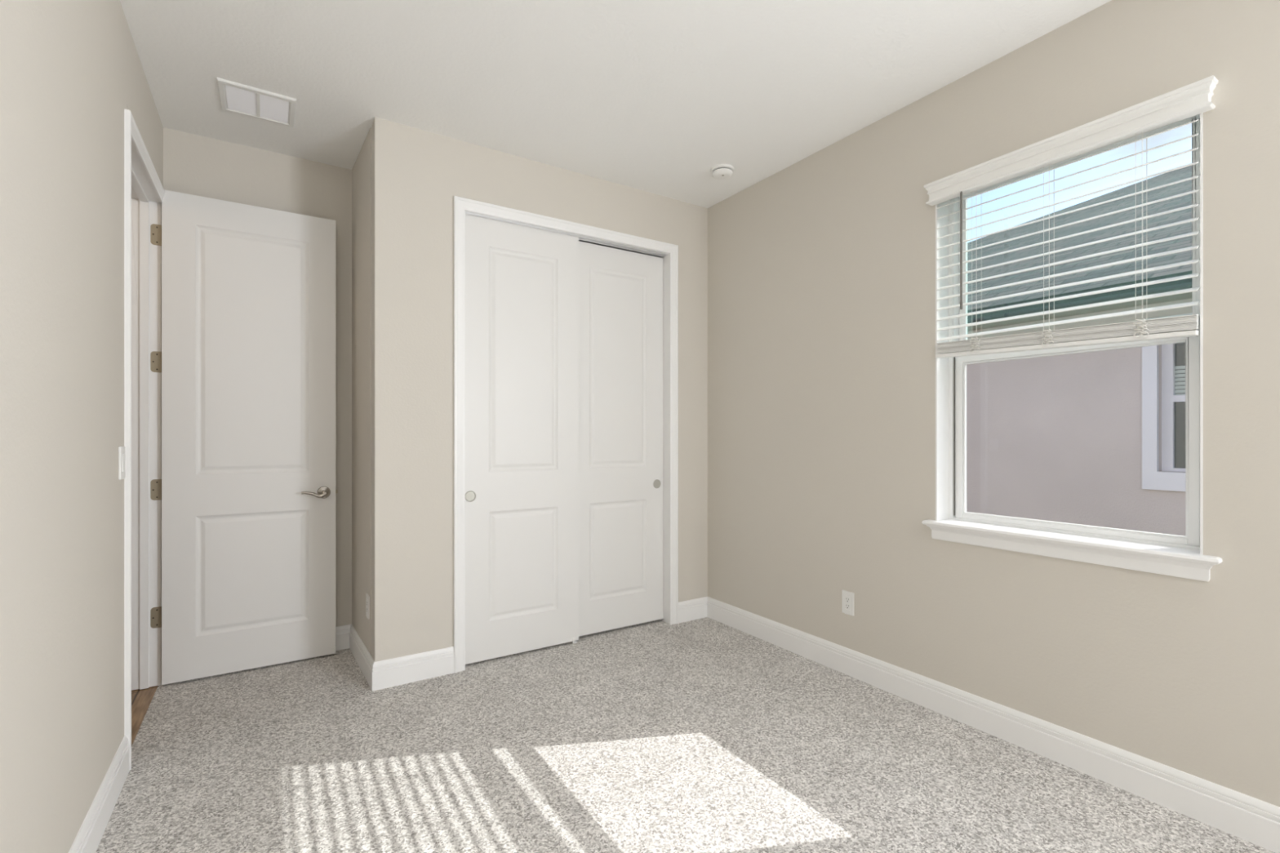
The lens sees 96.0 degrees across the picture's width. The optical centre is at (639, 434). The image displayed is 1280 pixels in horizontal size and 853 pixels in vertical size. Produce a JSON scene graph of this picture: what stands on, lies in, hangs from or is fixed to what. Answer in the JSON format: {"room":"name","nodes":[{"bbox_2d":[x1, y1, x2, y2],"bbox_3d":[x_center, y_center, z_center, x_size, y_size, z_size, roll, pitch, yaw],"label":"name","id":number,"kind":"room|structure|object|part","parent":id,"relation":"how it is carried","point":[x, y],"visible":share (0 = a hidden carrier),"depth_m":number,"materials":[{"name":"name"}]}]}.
{"room":"empty bedroom","nodes":[
{"label":"empty bedroom","id":0,"kind":"room"},
{"bbox_2d":[0,0,163,852],"bbox_3d":[-0.822,-0.051,0.362,0.115,2.943,6.100,0,0,-33],"label":"wall","id":1,"kind":"structure","parent":0,"point":[70,70],"depth_m":1.42,"materials":[{"name":"grey paint"}]},
{"bbox_2d":[68,735,128,852],"bbox_3d":[-0.514,1.155,0.003,0.014,0.132,4.962,0,0,-33],"label":"baseboard","id":2,"kind":"structure","parent":1,"relation":"attached to","point":[87,840],"depth_m":1.78,"materials":[{"name":"white paint"}]},
{"bbox_2d":[118,446,125,479],"bbox_3d":[-1.829,0.100,2.036,0.010,0.118,0.073,0,0,-33],"label":"light switch","id":3,"kind":"object","parent":1,"relation":"attached to","point":[122,471],"visible":1,"depth_m":2.01,"materials":[{"name":"white plastic"}]},
{"bbox_2d":[124,109,164,770],"bbox_3d":[-2.107,0.021,2.474,0.018,2.399,0.916,0,0,-33],"label":"trim","id":4,"kind":"structure","parent":1,"relation":"attached to","point":[131,133],"depth_m":2.09,"materials":[{"name":"white paint"}]},
{"bbox_2d":[131,141,161,690],"bbox_3d":[-2.165,0.036,2.442,0.115,2.368,0.835,0,0,-33],"label":"trim","id":5,"kind":"structure","parent":1,"relation":"attached to","point":[146,206],"depth_m":2.77,"materials":[{"name":"white paint"}]},
{"bbox_2d":[163,127,351,626],"bbox_3d":[-1.169,-0.101,3.697,2.921,2.843,0.120,0,0,-33],"label":"wall","id":6,"kind":"structure","parent":0,"point":[196,165],"depth_m":3.19,"materials":[{"name":"grey paint"}]},
{"bbox_2d":[151,190,337,684],"bbox_3d":[-2.012,0.013,2.975,0.802,2.392,0.122,0,0,-33],"label":"door","id":7,"kind":"structure","parent":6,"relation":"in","point":[246,491],"depth_m":2.96,"materials":[{"name":"white paint"}]},
{"bbox_3d":[-1.745,0.321,3.084,0.119,0.039,0.018,0,0,-35],"label":"lever","id":8,"kind":"part","parent":7,"relation":"part of","materials":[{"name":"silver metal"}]},
{"bbox_2d":[335,624,351,650],"bbox_3d":[-2.006,1.155,3.077,0.842,0.132,0.014,0,0,-33],"label":"baseboard","id":9,"kind":"structure","parent":6,"relation":"attached to","point":[342,633],"depth_m":3.27,"materials":[{"name":"white paint"}]},
{"bbox_2d":[351,127,371,655],"bbox_3d":[-1.448,-0.101,3.114,0.114,2.843,0.561,0,0,-35],"label":"wall","id":10,"kind":"structure","parent":0,"point":[362,169],"depth_m":3.04,"materials":[{"name":"grey paint"}]},
{"bbox_2d":[349,624,374,690],"bbox_3d":[-1.465,1.155,3.026,0.014,0.132,0.686,0,0,-35],"label":"baseboard","id":11,"kind":"structure","parent":10,"relation":"attached to","point":[363,658],"depth_m":2.98,"materials":[{"name":"white paint"}]},
{"bbox_2d":[365,593,369,619],"bbox_3d":[-1.369,0.863,2.895,0.007,0.118,0.070,0,0,-35],"label":"wall outlet","id":12,"kind":"object","parent":10,"relation":"attached to","point":[367,597],"visible":1,"depth_m":2.88,"materials":[{"name":"white plastic"}]},
{"bbox_2d":[366,599,368,613],"bbox_3d":[-1.369,0.863,2.895,0.006,0.066,0.032,0,0,-35],"label":"receptacle","id":13,"kind":"object","parent":12,"relation":"attached to","point":[366,599],"depth_m":2.89,"materials":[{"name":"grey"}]},
{"bbox_2d":[371,117,707,662],"bbox_3d":[-0.439,-0.051,3.366,2.054,2.943,0.115,0,0,-33],"label":"wall","id":14,"kind":"structure","parent":0,"point":[417,175],"depth_m":2.91,"materials":[{"name":"grey paint"}]},
{"bbox_2d":[372,646,453,690],"bbox_3d":[-1.117,1.155,2.852,0.385,0.132,0.014,0,0,-33],"label":"baseboard","id":15,"kind":"structure","parent":14,"relation":"attached to","point":[393,672],"depth_m":2.84,"materials":[{"name":"white paint"}]},
{"bbox_2d":[465,213,578,664],"bbox_3d":[-0.650,0.021,3.216,0.672,2.370,0.036,0,0,-33],"label":"door","id":16,"kind":"structure","parent":14,"relation":"in","point":[522,282],"depth_m":3.19,"materials":[{"name":"white paint"}]},
{"bbox_3d":[-0.894,0.325,3.038,0.058,0.058,0.003,0,0,-33],"label":"finger pull","id":17,"kind":"part","parent":16,"relation":"part of","materials":[{"name":"silver metal"}]},
{"bbox_2d":[453,195,678,672],"bbox_3d":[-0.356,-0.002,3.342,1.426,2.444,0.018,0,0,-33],"label":"trim","id":18,"kind":"structure","parent":14,"relation":"attached to","point":[461,205],"depth_m":3.00,"materials":[{"name":"white paint"}]},
{"bbox_2d":[465,211,668,257],"bbox_3d":[-0.393,-1.163,3.405,1.312,0.010,0.090,0,0,-33],"label":"trim","id":19,"kind":"structure","parent":14,"relation":"attached to","point":[581,238],"depth_m":3.50,"materials":[{"name":"silver metal"}]},
{"bbox_2d":[578,240,663,636],"bbox_3d":[-0.137,0.025,3.597,0.672,2.356,0.036,0,0,-33],"label":"door","id":20,"kind":"structure","parent":14,"relation":"in","point":[621,291],"depth_m":3.58,"materials":[{"name":"white paint"}]},
{"bbox_3d":[0.110,0.320,3.737,0.058,0.058,0.003,0,0,-33],"label":"finger pull","id":21,"kind":"part","parent":20,"relation":"part of","materials":[{"name":"silver metal"}]},
{"bbox_2d":[678,596,707,623],"bbox_3d":[0.351,1.155,3.800,0.256,0.132,0.014,0,0,-33],"label":"baseboard","id":22,"kind":"structure","parent":14,"relation":"attached to","point":[693,609],"depth_m":3.79,"materials":[{"name":"white paint"}]},
{"bbox_2d":[571,637,577,644],"bbox_3d":[-0.402,1.204,3.401,0.027,0.034,0.084,0,0,-33],"label":"trim","id":23,"kind":"structure","parent":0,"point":[573,642],"depth_m":3.36,"materials":[{"name":"white plastic"}]},
{"bbox_2d":[120,0,1111,208],"bbox_3d":[0.489,-1.583,1.268,3.171,0.120,6.200,0,0,-33],"label":"ceiling","id":24,"kind":"structure","parent":0,"point":[651,96],"depth_m":2.40,"materials":[{"name":"white paint"}]},
{"bbox_2d":[216,77,296,127],"bbox_3d":[-1.755,-1.516,2.647,0.292,0.012,0.272,0,0,-33],"label":"ceiling vent","id":25,"kind":"object","parent":24,"relation":"in","point":[234,97],"visible":1,"depth_m":2.63,"materials":[{"name":"white metal"}]},
{"bbox_2d":[711,164,733,179],"bbox_3d":[0.473,-1.500,3.305,0.132,0.045,0.132,0,0,-33],"label":"smoke detector","id":26,"kind":"object","parent":24,"relation":"attached to","point":[721,171],"visible":1,"depth_m":3.27,"materials":[{"name":"white plastic"}]},
{"bbox_2d":[95,617,1275,852],"bbox_3d":[-0.340,1.270,1.268,4.204,0.100,6.900,0,0,-33],"label":"floor","id":27,"kind":"structure","parent":0,"point":[706,735],"depth_m":2.11,"materials":[{"name":"carpet"}]},
{"bbox_2d":[707,0,1279,807],"bbox_3d":[1.756,-0.101,2.026,0.180,2.843,6.100,0,0,-33],"label":"wall","id":28,"kind":"structure","parent":0,"point":[821,270],"depth_m":2.37,"materials":[{"name":"grey paint"}]},
{"bbox_2d":[841,590,853,616],"bbox_3d":[1.059,0.857,2.933,0.007,0.118,0.070,0,0,-33],"label":"wall outlet","id":29,"kind":"object","parent":28,"relation":"attached to","point":[847,597],"visible":1,"depth_m":2.93,"materials":[{"name":"white plastic"}]},
{"bbox_2d":[844,595,850,609],"bbox_3d":[1.059,0.857,2.933,0.007,0.066,0.032,0,0,-33],"label":"receptacle","id":30,"kind":"object","parent":29,"relation":"attached to","point":[847,598],"depth_m":2.93,"materials":[{"name":"grey plastic"}]},
{"bbox_2d":[706,596,1279,852],"bbox_3d":[1.861,1.155,1.683,0.014,0.132,5.209,0,0,-33],"label":"baseboard","id":31,"kind":"structure","parent":28,"relation":"attached to","point":[1251,820],"depth_m":2.17,"materials":[{"name":"white paint"}]},
{"bbox_2d":[921,112,1222,581],"bbox_3d":[1.602,-0.323,2.220,0.214,1.566,0.954,0,0,-33],"label":"window","id":32,"kind":"structure","parent":28,"relation":"in","point":[1173,555],"depth_m":2.17,"materials":[{"name":"white paint"}]},
{"bbox_3d":[1.572,0.391,2.204,0.125,0.020,0.856,0,0,-33],"label":"sill","id":33,"kind":"part","parent":32,"relation":"part of","materials":[{"name":"white paint"}]},
{"bbox_2d":[923,75,1217,358],"bbox_3d":[1.540,-0.710,2.179,0.078,0.788,0.931,0,0,-33],"label":"window blind","id":34,"kind":"object","parent":32,"relation":"attached to","point":[1194,99],"visible":1,"depth_m":2.08,"materials":[{"name":"white plastic"}]},
{"bbox_3d":[1.385,-0.370,2.382,0.012,0.062,0.044,0,0,-33],"label":"slack cord","id":35,"kind":"part","parent":34,"relation":"part of","materials":[{"name":"white fabric"}]},
{"bbox_3d":[1.407,-0.706,2.407,0.043,0.628,0.020,0,0,-33],"label":"ladder cord","id":36,"kind":"part","parent":34,"relation":"part of","materials":[{"name":"white fabric"}]},
{"bbox_3d":[1.529,-0.364,2.160,0.012,0.062,0.044,0,0,-33],"label":"slack cord","id":37,"kind":"part","parent":34,"relation":"part of","materials":[{"name":"white fabric"}]},
{"bbox_3d":[1.551,-0.706,2.184,0.043,0.628,0.020,0,0,-33],"label":"ladder cord","id":38,"kind":"part","parent":34,"relation":"part of","materials":[{"name":"white fabric"}]},
{"bbox_3d":[1.545,-0.335,2.187,0.036,0.038,0.848,0,0,-33],"label":"rail","id":39,"kind":"part","parent":34,"relation":"part of","materials":[{"name":"white plastic"}]},
{"bbox_3d":[1.678,-0.356,1.929,0.012,0.062,0.044,0,0,-33],"label":"slack cord","id":40,"kind":"part","parent":34,"relation":"part of","materials":[{"name":"white fabric"}]},
{"bbox_3d":[1.700,-0.706,1.953,0.043,0.628,0.020,0,0,-33],"label":"ladder cord","id":41,"kind":"part","parent":34,"relation":"part of","materials":[{"name":"white fabric"}]},
{"bbox_3d":[1.529,0.420,2.174,0.040,0.080,0.954,0,0,-33],"label":"sill moulding","id":42,"kind":"part","parent":32,"relation":"part of","materials":[{"name":"white paint"}]},
{"bbox_3d":[1.645,0.007,2.251,0.032,0.728,0.807,0,0,-33],"label":"sash","id":43,"kind":"part","parent":32,"relation":"part of","materials":[{"name":"white plastic"}]},
{"bbox_3d":[1.671,-0.711,2.268,0.026,0.737,0.807,0,0,-33],"label":"sash","id":44,"kind":"part","parent":32,"relation":"part of","materials":[{"name":"white plastic"}]},
{"label":"outside","id":45,"kind":"structure","parent":0,"visible":0},
{"bbox_3d":[17.946,1.571,11.588,37.276,0.200,60.000,0,0,-33],"label":"ground","id":46,"kind":"structure","parent":45,"visible":0},
{"bbox_2d":[966,165,1192,536],"bbox_3d":[12.312,-1.819,7.573,17.262,6.580,23.366,0,0,-33],"label":"neighbouring house","id":47,"kind":"structure","parent":46,"relation":"on","point":[1097,438],"depth_m":5.51,"materials":[{"name":"grey paint"}]},
{"bbox_2d":[1174,365,1185,395],"bbox_3d":[4.807,-0.454,4.616,0.004,0.265,0.788,0,0,-33],"label":"window blind","id":48,"kind":"object","parent":47,"relation":"hanging from","point":[1180,371],"depth_m":4.92,"materials":[{"name":"grey plastic"}]}
]}

